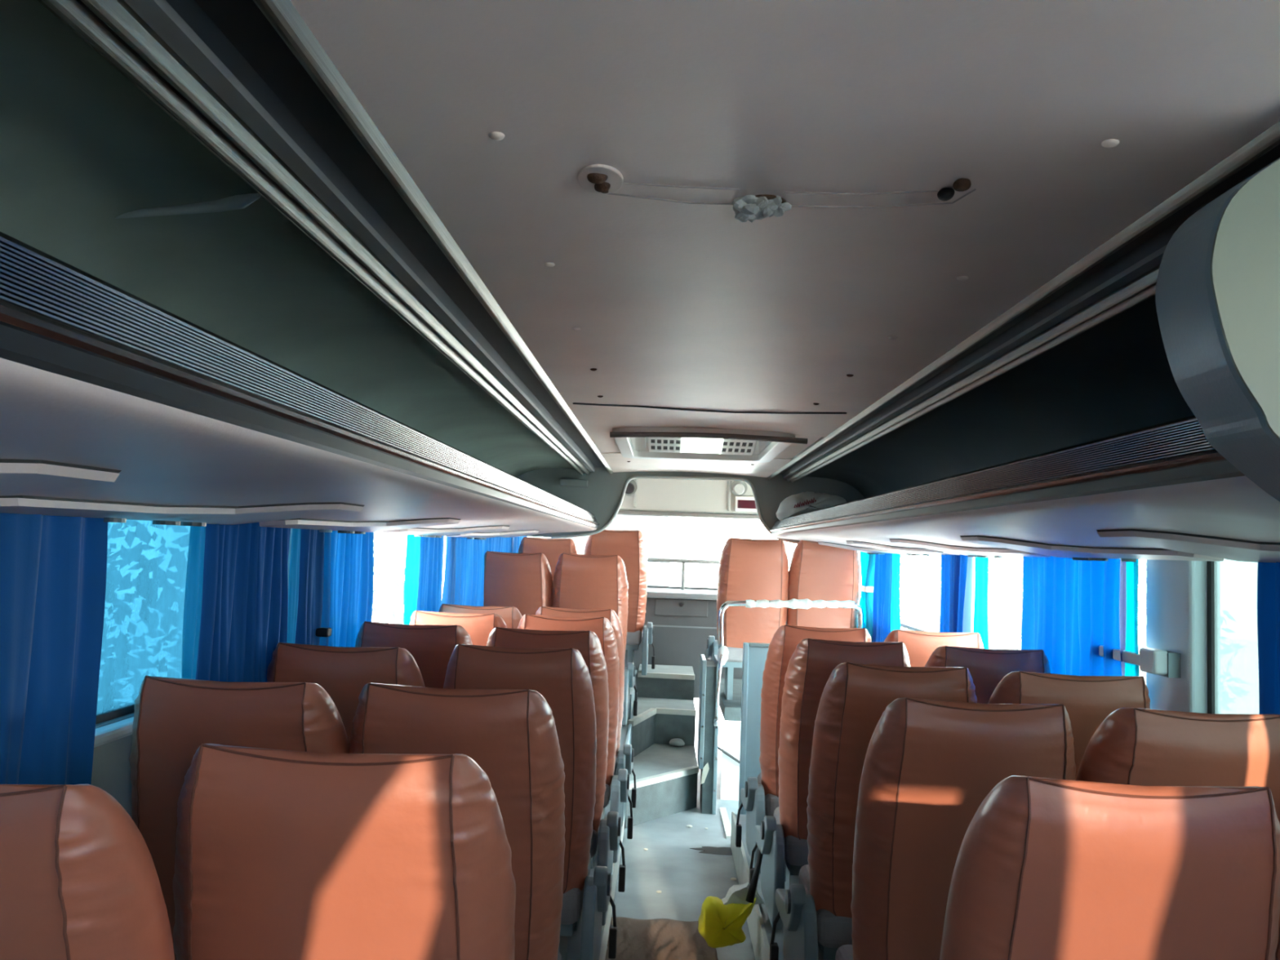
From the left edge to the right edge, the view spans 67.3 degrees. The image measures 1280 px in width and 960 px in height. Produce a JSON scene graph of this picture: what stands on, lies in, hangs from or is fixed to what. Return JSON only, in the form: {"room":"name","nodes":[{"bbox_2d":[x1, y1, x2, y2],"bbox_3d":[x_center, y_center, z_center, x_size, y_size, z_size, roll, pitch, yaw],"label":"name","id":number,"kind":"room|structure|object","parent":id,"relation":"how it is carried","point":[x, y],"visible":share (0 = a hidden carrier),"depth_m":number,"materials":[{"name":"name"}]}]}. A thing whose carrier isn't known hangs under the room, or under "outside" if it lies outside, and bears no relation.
{"room":"vehicle interior","nodes":[
{"label":"vehicle interior","id":0,"kind":"room"},
{"bbox_2d":[90,712,133,817],"bbox_3d":[-1.213,0.734,3.741,0.050,2.430,10.500,2,-4,2],"label":"wall","id":1,"kind":"structure","parent":0,"point":[111,766],"depth_m":2.25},
{"bbox_2d":[93,716,133,747],"bbox_3d":[-1.162,0.686,3.743,0.050,0.030,10.500,2,-4,2],"label":"trim","id":2,"kind":"structure","parent":1,"relation":"attached to","point":[119,730],"depth_m":2.17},
{"bbox_2d":[95,519,190,724],"bbox_3d":[-1.236,0.199,2.496,0.024,0.760,1.480,2,-4,2],"label":"window","id":3,"kind":"structure","parent":1,"relation":"in","point":[147,562],"depth_m":2.38,"materials":[{"name":"teal glass"}]},
{"bbox_2d":[567,800,610,959],"bbox_3d":[-0.737,1.699,2.015,1.070,0.200,7.220,2,-4,2],"label":"floor","id":4,"kind":"structure","parent":0,"point":[574,941],"depth_m":3.62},
{"bbox_2d":[0,783,174,959],"bbox_3d":[-0.899,0.968,1.426,0.508,1.162,0.587,2,-4,2],"label":"seat","id":5,"kind":"object","parent":4,"relation":"on","point":[79,880],"visible":1,"depth_m":1.19,"materials":[{"name":"leather"}]},
{"bbox_2d":[128,675,349,959],"bbox_3d":[-0.916,1.031,2.325,0.511,1.162,0.587,2,-4,2],"label":"seat","id":6,"kind":"object","parent":4,"relation":"on","point":[173,717],"visible":0.29,"depth_m":2.08,"materials":[{"name":"leather"}]},
{"bbox_2d":[172,743,515,959],"bbox_3d":[-0.442,1.003,1.673,0.636,1.162,0.586,2,-4,2],"label":"seat","id":7,"kind":"object","parent":4,"relation":"on","point":[281,855],"visible":1,"depth_m":1.43,"materials":[{"name":"leather"}]},
{"bbox_2d":[266,642,425,745],"bbox_3d":[-0.901,1.083,3.062,0.508,1.162,0.588,2,-4,2],"label":"seat","id":8,"kind":"object","parent":4,"relation":"on","point":[343,673],"visible":0.13,"depth_m":2.81,"materials":[{"name":"leather"}]},
{"bbox_2d":[355,621,472,688],"bbox_3d":[-0.885,1.141,3.881,0.511,1.162,0.586,2,-4,2],"label":"seat","id":9,"kind":"object","parent":4,"relation":"on","point":[432,647],"visible":0.13,"depth_m":3.63,"materials":[{"name":"leather"}]},
{"bbox_2d":[349,682,565,959],"bbox_3d":[-0.394,1.051,2.340,0.588,1.162,0.588,2,-4,2],"label":"seat","id":10,"kind":"object","parent":4,"relation":"on","point":[511,735],"visible":0.57,"depth_m":2.10,"materials":[{"name":"leather"}]},
{"bbox_2d":[409,610,506,645],"bbox_3d":[-0.841,1.188,4.538,0.509,1.162,0.586,2,-4,2],"label":"seat","id":11,"kind":"object","parent":4,"relation":"on","point":[478,626],"visible":0.14,"depth_m":4.29,"materials":[{"name":"leather"}]},
{"bbox_2d":[438,604,522,628],"bbox_3d":[-0.827,1.225,5.056,0.509,1.162,0.587,2,-4,2],"label":"seat","id":12,"kind":"object","parent":4,"relation":"on","point":[511,615],"visible":0.12,"depth_m":4.82,"materials":[{"name":"leather"}]},
{"bbox_2d":[443,643,617,959],"bbox_3d":[-0.361,1.113,3.207,0.591,1.162,0.599,2,-4,2],"label":"seat","id":13,"kind":"object","parent":4,"relation":"on","point":[562,676],"visible":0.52,"depth_m":2.98,"materials":[{"name":"leather"}]},
{"bbox_2d":[560,855,591,924],"bbox_3d":[-0.406,1.357,3.254,0.450,0.120,0.460,2,-4,2],"label":"seat cushion","id":14,"kind":"object","parent":13,"relation":"on","point":[573,891],"depth_m":3.03,"materials":[{"name":"grey fabric"}]},
{"bbox_2d":[486,626,626,931],"bbox_3d":[-0.341,1.159,3.846,0.597,1.162,0.609,2,-4,2],"label":"seat","id":15,"kind":"object","parent":4,"relation":"on","point":[606,833],"visible":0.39,"depth_m":3.63,"materials":[{"name":"leather"}]},
{"bbox_2d":[590,811,603,857],"bbox_3d":[-0.387,1.402,3.892,0.450,0.120,0.460,2,-4,2],"label":"seat cushion","id":16,"kind":"object","parent":15,"relation":"on","point":[597,826],"depth_m":3.68,"materials":[{"name":"grey fabric"}]},
{"bbox_2d":[517,613,633,869],"bbox_3d":[-0.316,1.210,4.562,0.590,1.162,0.587,2,-4,2],"label":"seat","id":17,"kind":"object","parent":4,"relation":"on","point":[617,787],"visible":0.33,"depth_m":4.35,"materials":[{"name":"leather"}]},
{"bbox_2d":[535,606,636,826],"bbox_3d":[-0.300,1.249,5.120,0.588,1.162,0.590,2,-4,2],"label":"seat","id":18,"kind":"object","parent":4,"relation":"on","point":[624,758],"visible":0.22,"depth_m":4.92,"materials":[{"name":"leather"}]},
{"bbox_2d":[599,816,624,959],"bbox_3d":[-0.181,1.737,2.499,0.015,0.192,6.220,2,-4,2],"label":"trim","id":19,"kind":"structure","parent":4,"relation":"attached to","point":[605,929],"depth_m":4.15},
{"bbox_2d":[608,670,637,800],"bbox_3d":[-0.601,1.810,6.817,1.070,0.660,2.380,2,-4,2],"label":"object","id":20,"kind":"structure","parent":0,"point":[624,728],"depth_m":6.65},
{"bbox_2d":[483,551,552,616],"bbox_3d":[-0.830,1.065,6.472,0.509,1.162,0.587,2,-4,2],"label":"seat","id":21,"kind":"object","parent":20,"relation":"on","point":[522,581],"visible":0.4,"depth_m":6.23,"materials":[{"name":"leather"}]},
{"bbox_2d":[518,537,578,582],"bbox_3d":[-0.723,1.038,7.574,0.511,1.162,0.587,2,-4,2],"label":"seat","id":22,"kind":"object","parent":20,"relation":"on","point":[552,548],"visible":0.16,"depth_m":7.32,"materials":[{"name":"leather"}]},
{"bbox_2d":[551,553,637,725],"bbox_3d":[-0.298,1.079,6.457,0.588,1.162,0.588,2,-4,2],"label":"seat","id":23,"kind":"object","parent":20,"relation":"on","point":[580,581],"visible":0.44,"depth_m":6.22,"materials":[{"name":"leather"}]},
{"bbox_2d":[583,529,655,675],"bbox_3d":[-0.161,0.977,7.565,0.597,1.162,0.609,2,-4,2],"label":"seat","id":24,"kind":"object","parent":20,"relation":"on","point":[629,545],"visible":0.58,"depth_m":7.34,"materials":[{"name":"leather"}]},
{"bbox_2d":[533,536,717,591],"bbox_3d":[0.356,0.939,8.925,2.800,2.000,0.050,2,-4,2],"label":"wall","id":25,"kind":"structure","parent":0,"point":[533,536],"depth_m":8.90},
{"bbox_2d":[624,587,786,697],"bbox_3d":[0.570,1.424,8.428,1.750,0.880,0.760,2,-4,2],"label":"dashboard","id":26,"kind":"object","parent":25,"relation":"attached to","point":[682,621],"visible":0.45,"depth_m":8.14,"materials":[{"name":"grey"}]},
{"bbox_2d":[646,587,717,599],"bbox_3d":[0.586,1.010,8.457,1.750,0.050,0.760,2,-4,2],"label":"shelf","id":27,"kind":"object","parent":26,"relation":"attached to","point":[652,593],"depth_m":8.11,"materials":[{"name":"grey"}]},
{"bbox_2d":[647,557,719,590],"bbox_3d":[0.416,0.862,8.703,1.050,0.288,0.034,2,-4,2],"label":"guard rail","id":28,"kind":"object","parent":26,"relation":"on","point":[683,562],"visible":0.61,"depth_m":8.70,"materials":[{"name":"grey"}]},
{"bbox_2d":[606,758,755,959],"bbox_3d":[0.151,1.936,3.068,2.900,0.060,9.400,2,-4,2],"label":"floor","id":29,"kind":"structure","parent":0,"point":[685,877],"depth_m":5.06,"materials":[{"name":"plastic"}]},
{"bbox_2d":[604,916,718,959],"bbox_3d":[0.116,1.943,3.924,0.534,0.044,0.810,2,-4,2],"label":"cloth","id":30,"kind":"object","parent":29,"relation":"on","point":[637,939],"visible":0.83,"depth_m":4.07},
{"bbox_2d":[625,743,698,828],"bbox_3d":[0.148,2.016,6.509,0.477,0.260,1.525,2,-4,2],"label":"stair step","id":31,"kind":"structure","parent":29,"relation":"on","point":[666,775],"depth_m":6.14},
{"bbox_2d":[627,697,696,757],"bbox_3d":[0.165,1.799,7.007,0.481,0.255,1.082,2,-4,2],"label":"stair step","id":32,"kind":"structure","parent":31,"relation":"on","point":[657,721],"depth_m":7.00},
{"bbox_2d":[636,664,694,700],"bbox_3d":[0.208,1.697,7.793,0.448,0.320,0.608,2,-4,2],"label":"stair step","id":33,"kind":"structure","parent":32,"relation":"on","point":[664,682],"depth_m":7.53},
{"bbox_2d":[697,645,728,814],"bbox_3d":[0.478,1.608,6.288,0.176,1.068,0.448,2,-4,2],"label":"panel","id":34,"kind":"object","parent":29,"relation":"on","point":[708,733],"depth_m":6.16,"materials":[{"name":"silver metal"}]},
{"bbox_2d":[718,598,863,648],"bbox_3d":[0.976,1.000,6.202,0.948,0.475,0.070,2,-4,2],"label":"guard rail","id":35,"kind":"object","parent":34,"relation":"attached to","point":[793,603],"visible":0.89,"depth_m":6.20,"materials":[{"name":"silver metal"}]},
{"bbox_2d":[717,720,741,800],"bbox_3d":[1.069,1.919,6.490,1.106,0.520,0.049,2,-4,2],"label":"door window","id":36,"kind":"structure","parent":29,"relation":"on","point":[731,743],"depth_m":6.51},
{"bbox_2d":[737,642,769,814],"bbox_3d":[1.058,1.533,5.514,0.960,1.151,0.054,2,-4,2],"label":"wall","id":37,"kind":"structure","parent":29,"relation":"on","point":[754,655],"depth_m":5.52,"materials":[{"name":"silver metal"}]},
{"bbox_2d":[730,812,769,959],"bbox_3d":[0.441,1.753,2.396,0.015,0.192,6.050,2,-4,2],"label":"trim","id":38,"kind":"structure","parent":37,"relation":"attached to","point":[759,940],"depth_m":4.11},
{"bbox_2d":[619,478,757,515],"bbox_3d":[0.376,0.133,8.620,2.500,0.344,0.630,2,-4,2],"label":"panel","id":39,"kind":"structure","parent":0,"point":[671,495],"depth_m":8.30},
{"bbox_2d":[617,510,759,519],"bbox_3d":[0.360,0.298,8.293,2.500,0.029,0.060,2,-4,2],"label":"trim","id":40,"kind":"structure","parent":39,"relation":"attached to","point":[620,512],"depth_m":8.26,"materials":[{"name":"grey"}]},
{"bbox_2d":[516,466,864,541],"bbox_3d":[0.329,0.152,7.046,2.760,0.604,0.090,2,-4,2],"label":"panel","id":41,"kind":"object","parent":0,"point":[602,496],"depth_m":7.01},
{"bbox_2d":[551,475,799,544],"bbox_3d":[0.316,0.214,6.992,1.908,0.493,0.022,2,-4,2],"label":"trim","id":42,"kind":"structure","parent":41,"relation":"attached to","point":[630,478],"depth_m":6.99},
{"bbox_2d":[719,678,742,721],"bbox_3d":[1.138,1.657,7.233,1.090,0.090,1.480,2,-4,2],"label":"floor","id":43,"kind":"structure","parent":0,"point":[731,710],"depth_m":6.77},
{"bbox_2d":[705,537,788,700],"bbox_3d":[0.765,1.007,6.986,0.591,1.162,0.604,2,-4,2],"label":"seat","id":44,"kind":"object","parent":43,"relation":"on","point":[752,569],"visible":0.84,"depth_m":6.78,"materials":[{"name":"leather"}]},
{"bbox_2d":[786,540,860,628],"bbox_3d":[1.301,1.023,6.970,0.511,1.162,0.586,2,-4,2],"label":"seat","id":45,"kind":"object","parent":43,"relation":"on","point":[816,571],"visible":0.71,"depth_m":6.75,"materials":[{"name":"leather"}]},
{"bbox_2d":[734,813,818,959],"bbox_3d":[0.979,1.753,1.880,1.090,0.200,7.050,2,-4,2],"label":"floor","id":46,"kind":"structure","parent":0,"point":[779,936],"depth_m":4.00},
{"bbox_2d":[735,625,871,881],"bbox_3d":[0.764,1.244,4.482,0.585,1.162,0.589,2,-4,2],"label":"seat","id":47,"kind":"object","parent":46,"relation":"on","point":[759,797],"visible":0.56,"depth_m":4.30,"materials":[{"name":"leather"}]},
{"bbox_2d":[757,772,778,816],"bbox_3d":[0.795,1.490,4.526,0.450,0.120,0.460,2,-4,2],"label":"seat cushion","id":48,"kind":"object","parent":47,"relation":"on","point":[771,795],"depth_m":4.32,"materials":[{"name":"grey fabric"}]},
{"bbox_2d":[748,638,911,930],"bbox_3d":[0.758,1.200,3.853,0.591,1.162,0.604,2,-4,2],"label":"seat","id":49,"kind":"object","parent":46,"relation":"on","point":[781,837],"visible":0.43,"depth_m":3.66,"materials":[{"name":"leather"}]},
{"bbox_2d":[698,881,764,948],"bbox_3d":[0.363,1.737,3.829,0.257,0.250,0.128,2,-4,2],"label":"plastic bag","id":50,"kind":"object","parent":49,"relation":"hanging from","point":[721,923],"visible":0.96,"depth_m":3.78,"materials":[{"name":"yellow"}]},
{"bbox_2d":[745,849,763,903],"bbox_3d":[0.461,1.562,3.799,0.100,0.200,0.039,6,-5,-42],"label":"belt","id":51,"kind":"object","parent":49,"relation":"hanging from","point":[753,886],"visible":0.83,"depth_m":3.77,"materials":[{"name":"black"}]},
{"bbox_2d":[773,806,808,866],"bbox_3d":[0.788,1.446,3.898,0.450,0.120,0.460,2,-4,2],"label":"seat cushion","id":52,"kind":"object","parent":49,"relation":"on","point":[796,846],"depth_m":3.68,"materials":[{"name":"grey fabric"}]},
{"bbox_2d":[769,662,977,959],"bbox_3d":[0.741,1.146,3.096,0.588,1.162,0.596,2,-4,2],"label":"seat","id":53,"kind":"object","parent":46,"relation":"on","point":[815,912],"visible":0.53,"depth_m":2.90,"materials":[{"name":"leather"}]},
{"bbox_2d":[798,864,852,948],"bbox_3d":[0.771,1.392,3.140,0.450,0.120,0.460,2,-4,2],"label":"seat cushion","id":54,"kind":"object","parent":53,"relation":"on","point":[834,922],"depth_m":2.92,"materials":[{"name":"grey fabric"}]},
{"bbox_2d":[883,629,983,666],"bbox_3d":[1.297,1.263,4.466,0.509,1.162,0.587,2,-4,2],"label":"seat","id":55,"kind":"object","parent":46,"relation":"on","point":[920,645],"visible":0.06,"depth_m":4.22,"materials":[{"name":"leather"}]},
{"bbox_2d":[835,697,1075,959],"bbox_3d":[0.730,1.098,2.417,0.590,1.162,0.601,2,-4,2],"label":"seat","id":56,"kind":"object","parent":46,"relation":"on","point":[929,766],"visible":0.65,"depth_m":2.19,"materials":[{"name":"leather"}]},
{"bbox_2d":[924,645,1050,703],"bbox_3d":[1.283,1.212,3.758,0.509,1.162,0.586,2,-4,2],"label":"seat","id":57,"kind":"object","parent":46,"relation":"on","point":[987,668],"visible":0.08,"depth_m":3.51,"materials":[{"name":"leather"}]},
{"bbox_2d":[987,671,1150,780],"bbox_3d":[1.267,1.161,3.030,0.511,1.162,0.586,2,-4,2],"label":"seat","id":58,"kind":"object","parent":46,"relation":"on","point":[1088,700],"visible":0.11,"depth_m":2.78,"materials":[{"name":"leather"}]},
{"bbox_2d":[939,775,1279,959],"bbox_3d":[0.701,1.044,1.661,0.596,1.162,0.609,2,-4,2],"label":"seat","id":59,"kind":"object","parent":46,"relation":"on","point":[1046,868],"visible":1,"depth_m":1.42,"materials":[{"name":"leather"}]},
{"bbox_2d":[1075,707,1279,959],"bbox_3d":[1.271,1.116,2.390,0.508,1.162,0.588,2,-4,2],"label":"seat","id":60,"kind":"object","parent":46,"relation":"on","point":[1131,746],"visible":0.34,"depth_m":2.14,"materials":[{"name":"leather"}]},
{"bbox_2d":[289,0,1279,477],"bbox_3d":[0.255,-0.351,2.826,1.180,0.033,8.600,2,-4,2],"label":"ceiling panel","id":61,"kind":"object","parent":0,"point":[673,304],"visible":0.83,"depth_m":1.33,"materials":[{"name":"plastic"}]},
{"bbox_2d":[577,164,623,194],"bbox_3d":[-0.060,-0.452,1.457,0.070,0.020,0.110,2,-4,2],"label":"mount","id":62,"kind":"object","parent":61,"relation":"attached to","point":[602,179],"visible":1,"depth_m":1.44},
{"bbox_2d":[573,402,846,413],"bbox_3d":[0.270,-0.279,3.776,1.050,0.032,0.242,2,-4,2],"label":"strip","id":63,"kind":"object","parent":61,"relation":"attached to","point":[577,403],"visible":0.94,"depth_m":3.81,"materials":[{"name":"grey"}]},
{"bbox_2d":[732,194,791,222],"bbox_3d":[0.196,-0.439,1.550,0.096,0.043,0.077,2,-4,2],"label":"plug","id":64,"kind":"object","parent":61,"relation":"attached to","point":[750,207],"visible":1,"depth_m":1.53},
{"bbox_2d":[607,182,976,208],"bbox_3d":[0.209,-0.447,1.502,0.591,0.011,0.120,2,-4,0],"label":"scored outline","id":65,"kind":"object","parent":61,"relation":"attached to","point":[638,184],"visible":0.88,"depth_m":1.50,"materials":[{"name":"beige"}]},
{"bbox_2d":[937,177,971,200],"bbox_3d":[0.469,-0.434,1.437,0.026,0.022,0.065,3,-4,-18],"label":"mount","id":66,"kind":"object","parent":61,"relation":"attached to","point":[961,184],"visible":1,"depth_m":1.42,"materials":[{"name":"black"}]},
{"bbox_3d":[1.634,0.833,3.658,0.050,2.430,10.500,2,-4,2],"label":"wall","id":67,"kind":"structure","parent":0,"visible":0},
{"bbox_2d":[768,157,1279,548],"bbox_3d":[1.176,0.040,4.015,0.897,0.568,5.886,2,-4,2],"label":"luggage rack","id":68,"kind":"object","parent":67,"relation":"attached to","point":[1096,430],"depth_m":1.96,"materials":[{"name":"grey"}]},
{"bbox_2d":[775,492,845,520],"bbox_3d":[1.170,0.186,6.568,0.485,0.205,0.268,2,-4,2],"label":"bag","id":69,"kind":"object","parent":68,"relation":"on","point":[797,504],"visible":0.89,"depth_m":6.47,"materials":[{"name":"white"}]},
{"bbox_2d":[817,542,906,554],"bbox_3d":[1.411,0.437,6.204,0.382,0.077,1.050,2,-4,2],"label":"rail","id":70,"kind":"object","parent":68,"relation":"attached to","point":[868,550],"visible":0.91,"depth_m":6.37,"materials":[{"name":"white plastic"}]},
{"bbox_2d":[845,540,959,555],"bbox_3d":[1.383,0.363,5.157,0.382,0.077,1.050,2,-4,2],"label":"rail","id":71,"kind":"object","parent":68,"relation":"attached to","point":[908,551],"visible":0.89,"depth_m":5.28,"materials":[{"name":"white plastic"}]},
{"bbox_2d":[888,538,1050,558],"bbox_3d":[1.354,0.285,4.061,0.382,0.077,1.050,2,-4,2],"label":"rail","id":72,"kind":"object","parent":68,"relation":"attached to","point":[1000,553],"visible":0.88,"depth_m":4.14,"materials":[{"name":"white plastic"}]},
{"bbox_2d":[960,535,1223,561],"bbox_3d":[1.325,0.207,2.964,0.382,0.077,1.050,2,-4,2],"label":"rail","id":73,"kind":"object","parent":68,"relation":"attached to","point":[1077,553],"visible":0.89,"depth_m":3.01,"materials":[{"name":"grey plastic"}]},
{"bbox_2d":[1096,528,1279,562],"bbox_3d":[1.296,0.129,1.867,0.382,0.077,1.050,2,-4,2],"label":"rail","id":74,"kind":"object","parent":68,"relation":"attached to","point":[1240,550],"visible":0.9,"depth_m":2.17,"materials":[{"name":"grey plastic"}]},
{"bbox_2d":[1098,645,1181,678],"bbox_3d":[1.532,0.548,2.994,0.075,0.077,0.430,2,-4,2],"label":"latch","id":75,"kind":"object","parent":67,"relation":"in","point":[1152,660],"depth_m":2.79,"materials":[{"name":"silver metal"}]},
{"bbox_2d":[1146,560,1207,713],"bbox_3d":[1.614,0.326,2.872,0.080,0.770,0.260,2,-4,2],"label":"pillar","id":76,"kind":"structure","parent":67,"relation":"attached to","point":[1176,591],"depth_m":2.79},
{"bbox_2d":[1206,559,1258,714],"bbox_3d":[1.607,0.263,1.894,0.024,0.760,1.720,2,-4,2],"label":"window","id":77,"kind":"structure","parent":67,"relation":"in","point":[1233,664],"depth_m":2.63,"materials":[{"name":"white glass"}]},
{"bbox_3d":[0.255,-0.418,3.784,2.900,0.060,10.500,2,-4,2],"label":"ceiling","id":78,"kind":"structure","parent":0,"visible":0},
{"bbox_2d":[37,0,613,475],"bbox_3d":[-0.433,-0.397,2.793,0.255,0.131,8.490,2,-4,2],"label":"ceiling trim","id":79,"kind":"structure","parent":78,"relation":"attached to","point":[250,80],"depth_m":1.37,"materials":[{"name":"metal"}]},
{"bbox_2d":[0,0,599,537],"bbox_3d":[-0.781,-0.136,2.788,0.765,0.532,8.460,2,-4,2],"label":"luggage rack","id":80,"kind":"object","parent":79,"relation":"attached to","point":[164,324],"depth_m":1.54,"materials":[{"name":"grey"}]},
{"bbox_2d":[0,458,121,495],"bbox_3d":[-0.959,-0.021,0.914,0.382,0.077,1.050,2,-4,2],"label":"rail","id":81,"kind":"object","parent":80,"relation":"attached to","point":[16,476],"visible":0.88,"depth_m":1.31,"materials":[{"name":"grey plastic"}]},
{"bbox_2d":[0,495,364,526],"bbox_3d":[-0.929,0.060,2.051,0.382,0.077,1.050,2,-4,2],"label":"rail","id":82,"kind":"object","parent":80,"relation":"attached to","point":[110,511],"visible":0.97,"depth_m":2.07,"materials":[{"name":"white plastic"}]},
{"bbox_2d":[259,517,460,533],"bbox_3d":[-0.897,0.145,3.248,0.382,0.077,1.050,2,-4,2],"label":"rail","id":83,"kind":"object","parent":80,"relation":"attached to","point":[322,525],"visible":0.92,"depth_m":3.30,"materials":[{"name":"white plastic"}]},
{"bbox_2d":[381,524,510,537],"bbox_3d":[-0.866,0.228,4.424,0.382,0.077,1.050,2,-4,2],"label":"rail","id":84,"kind":"object","parent":80,"relation":"attached to","point":[417,531],"visible":0.92,"depth_m":4.51,"materials":[{"name":"white plastic"}]},
{"bbox_2d":[444,529,538,539],"bbox_3d":[-0.835,0.310,5.571,0.382,0.077,1.050,2,-4,2],"label":"rail","id":85,"kind":"object","parent":80,"relation":"attached to","point":[477,535],"visible":0.91,"depth_m":5.72,"materials":[{"name":"white plastic"}]},
{"bbox_2d":[609,426,807,462],"bbox_3d":[0.335,-0.234,5.053,0.911,0.192,1.248,2,-4,2],"label":"roof hatch","id":86,"kind":"object","parent":78,"relation":"attached to","point":[682,443],"visible":0.71,"depth_m":5.14,"materials":[{"name":"white plastic"}]},
{"bbox_2d":[680,437,723,453],"bbox_3d":[0.331,-0.229,5.076,0.220,0.020,0.460,2,-18,2],"label":"lamp","id":87,"kind":"object","parent":86,"relation":"attached to","point":[690,445],"depth_m":5.18,"materials":[{"name":"white"}]},
{"bbox_2d":[721,441,753,452],"bbox_3d":[0.526,-0.227,5.082,0.160,0.005,0.490,2,-18,2],"label":"grille","id":88,"kind":"object","parent":86,"relation":"attached to","point":[726,446],"depth_m":5.21,"materials":[{"name":"white"}]},
{"bbox_2d":[767,120,1279,482],"bbox_3d":[0.918,-0.349,2.753,0.210,0.131,8.490,2,-4,2],"label":"ceiling trim","id":89,"kind":"structure","parent":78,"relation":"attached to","point":[1121,273],"depth_m":2.08,"materials":[{"name":"metal"}]},
{"bbox_3d":[-1.084,0.044,3.561,0.016,0.016,9.950,2,-4,2],"label":"trim","id":90,"kind":"structure","parent":0,"visible":0},
{"bbox_2d":[0,512,107,784],"bbox_3d":[-1.153,0.319,1.585,0.067,0.780,0.844,2,-4,2],"label":"window curtain","id":91,"kind":"object","parent":90,"relation":"hanging from","point":[53,569],"visible":0.71,"depth_m":1.86,"materials":[{"name":"blue fabric"}]},
{"bbox_2d":[181,522,290,682],"bbox_3d":[-1.119,0.398,2.698,0.080,0.780,0.631,2,-4,2],"label":"window curtain","id":92,"kind":"object","parent":90,"relation":"hanging from","point":[236,606],"visible":0.5,"depth_m":2.64,"materials":[{"name":"blue fabric"}]},
{"bbox_2d":[286,528,373,647],"bbox_3d":[-1.102,0.452,3.449,0.078,0.780,0.824,2,-4,2],"label":"window curtain","id":93,"kind":"object","parent":90,"relation":"hanging from","point":[331,582],"visible":0.54,"depth_m":3.34,"materials":[{"name":"blue fabric"}]},
{"bbox_2d":[403,534,443,624],"bbox_3d":[-1.069,0.543,4.737,0.069,0.780,0.680,2,-4,2],"label":"window curtain","id":94,"kind":"object","parent":90,"relation":"hanging from","point":[423,579],"visible":0.55,"depth_m":4.63,"materials":[{"name":"blue fabric"}]},
{"bbox_2d":[441,536,527,606],"bbox_3d":[-1.018,0.677,6.629,0.079,0.780,2.906,2,-4,2],"label":"window curtain","id":95,"kind":"object","parent":90,"relation":"hanging from","point":[464,574],"visible":0.28,"depth_m":5.79,"materials":[{"name":"blue fabric"}]},
{"bbox_3d":[1.543,0.136,3.485,0.016,0.016,9.950,2,-4,2],"label":"trim","id":96,"kind":"structure","parent":0,"visible":0},
{"bbox_2d":[857,551,875,642],"bbox_3d":[1.617,0.790,6.841,0.076,0.780,0.506,2,-4,2],"label":"window curtain","id":97,"kind":"object","parent":96,"relation":"hanging from","point":[867,562],"visible":0.57,"depth_m":6.74,"materials":[{"name":"teal fabric"}]},
{"bbox_2d":[872,553,900,642],"bbox_3d":[1.601,0.745,6.208,0.073,0.780,0.668,2,-4,2],"label":"window curtain","id":98,"kind":"object","parent":96,"relation":"hanging from","point":[886,598],"visible":0.66,"depth_m":6.17,"materials":[{"name":"blue fabric"}]},
{"bbox_2d":[939,554,988,648],"bbox_3d":[1.557,0.632,4.615,0.069,0.780,0.692,2,-4,2],"label":"window curtain","id":99,"kind":"object","parent":96,"relation":"hanging from","point":[957,571],"visible":0.39,"depth_m":4.62,"materials":[{"name":"blue fabric"}]},
{"bbox_2d":[1021,555,1139,675],"bbox_3d":[1.526,0.543,3.360,0.075,0.780,0.902,2,-4,2],"label":"window curtain","id":100,"kind":"object","parent":96,"relation":"hanging from","point":[1071,608],"visible":0.47,"depth_m":3.29,"materials":[{"name":"blue fabric"}]},
{"bbox_2d":[1257,561,1279,714],"bbox_3d":[1.496,0.459,2.182,0.071,0.780,0.255,2,-4,2],"label":"window curtain","id":101,"kind":"object","parent":96,"relation":"hanging from","point":[1268,573],"visible":0.45,"depth_m":2.28,"materials":[{"name":"blue fabric"}]},
{"label":"outside","id":102,"kind":"structure","parent":0,"visible":0},
{"bbox_2d":[371,605,1146,759],"bbox_3d":[0.212,4.105,12.239,60.000,0.100,65.000,2,-4,2],"label":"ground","id":103,"kind":"structure","parent":102,"point":[399,613],"depth_m":20.47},
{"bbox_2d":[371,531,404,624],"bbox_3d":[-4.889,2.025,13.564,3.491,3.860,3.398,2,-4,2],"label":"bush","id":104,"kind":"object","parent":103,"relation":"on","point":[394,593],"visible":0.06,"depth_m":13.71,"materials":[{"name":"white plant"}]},
{"bbox_2d":[542,515,672,574],"bbox_3d":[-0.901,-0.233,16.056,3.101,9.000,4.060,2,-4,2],"label":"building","id":105,"kind":"structure","parent":103,"relation":"on","point":[655,531],"depth_m":13.99,"materials":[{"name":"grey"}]},
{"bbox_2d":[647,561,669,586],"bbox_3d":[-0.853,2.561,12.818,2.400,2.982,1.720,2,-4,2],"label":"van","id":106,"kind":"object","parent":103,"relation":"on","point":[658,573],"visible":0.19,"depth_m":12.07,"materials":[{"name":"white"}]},
{"bbox_2d":[857,554,1022,649],"bbox_3d":[6.065,2.928,18.152,4.050,3.510,4.062,2,-4,2],"label":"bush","id":107,"kind":"object","parent":103,"relation":"on","point":[934,593],"visible":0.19,"depth_m":18.01,"materials":[{"name":"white plant"}]},
{"bbox_2d":[933,555,1146,683],"bbox_3d":[5.766,2.464,12.743,3.830,3.658,3.805,2,-4,2],"label":"bush","id":108,"kind":"object","parent":103,"relation":"on","point":[1012,586],"visible":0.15,"depth_m":12.69,"materials":[{"name":"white plant"}]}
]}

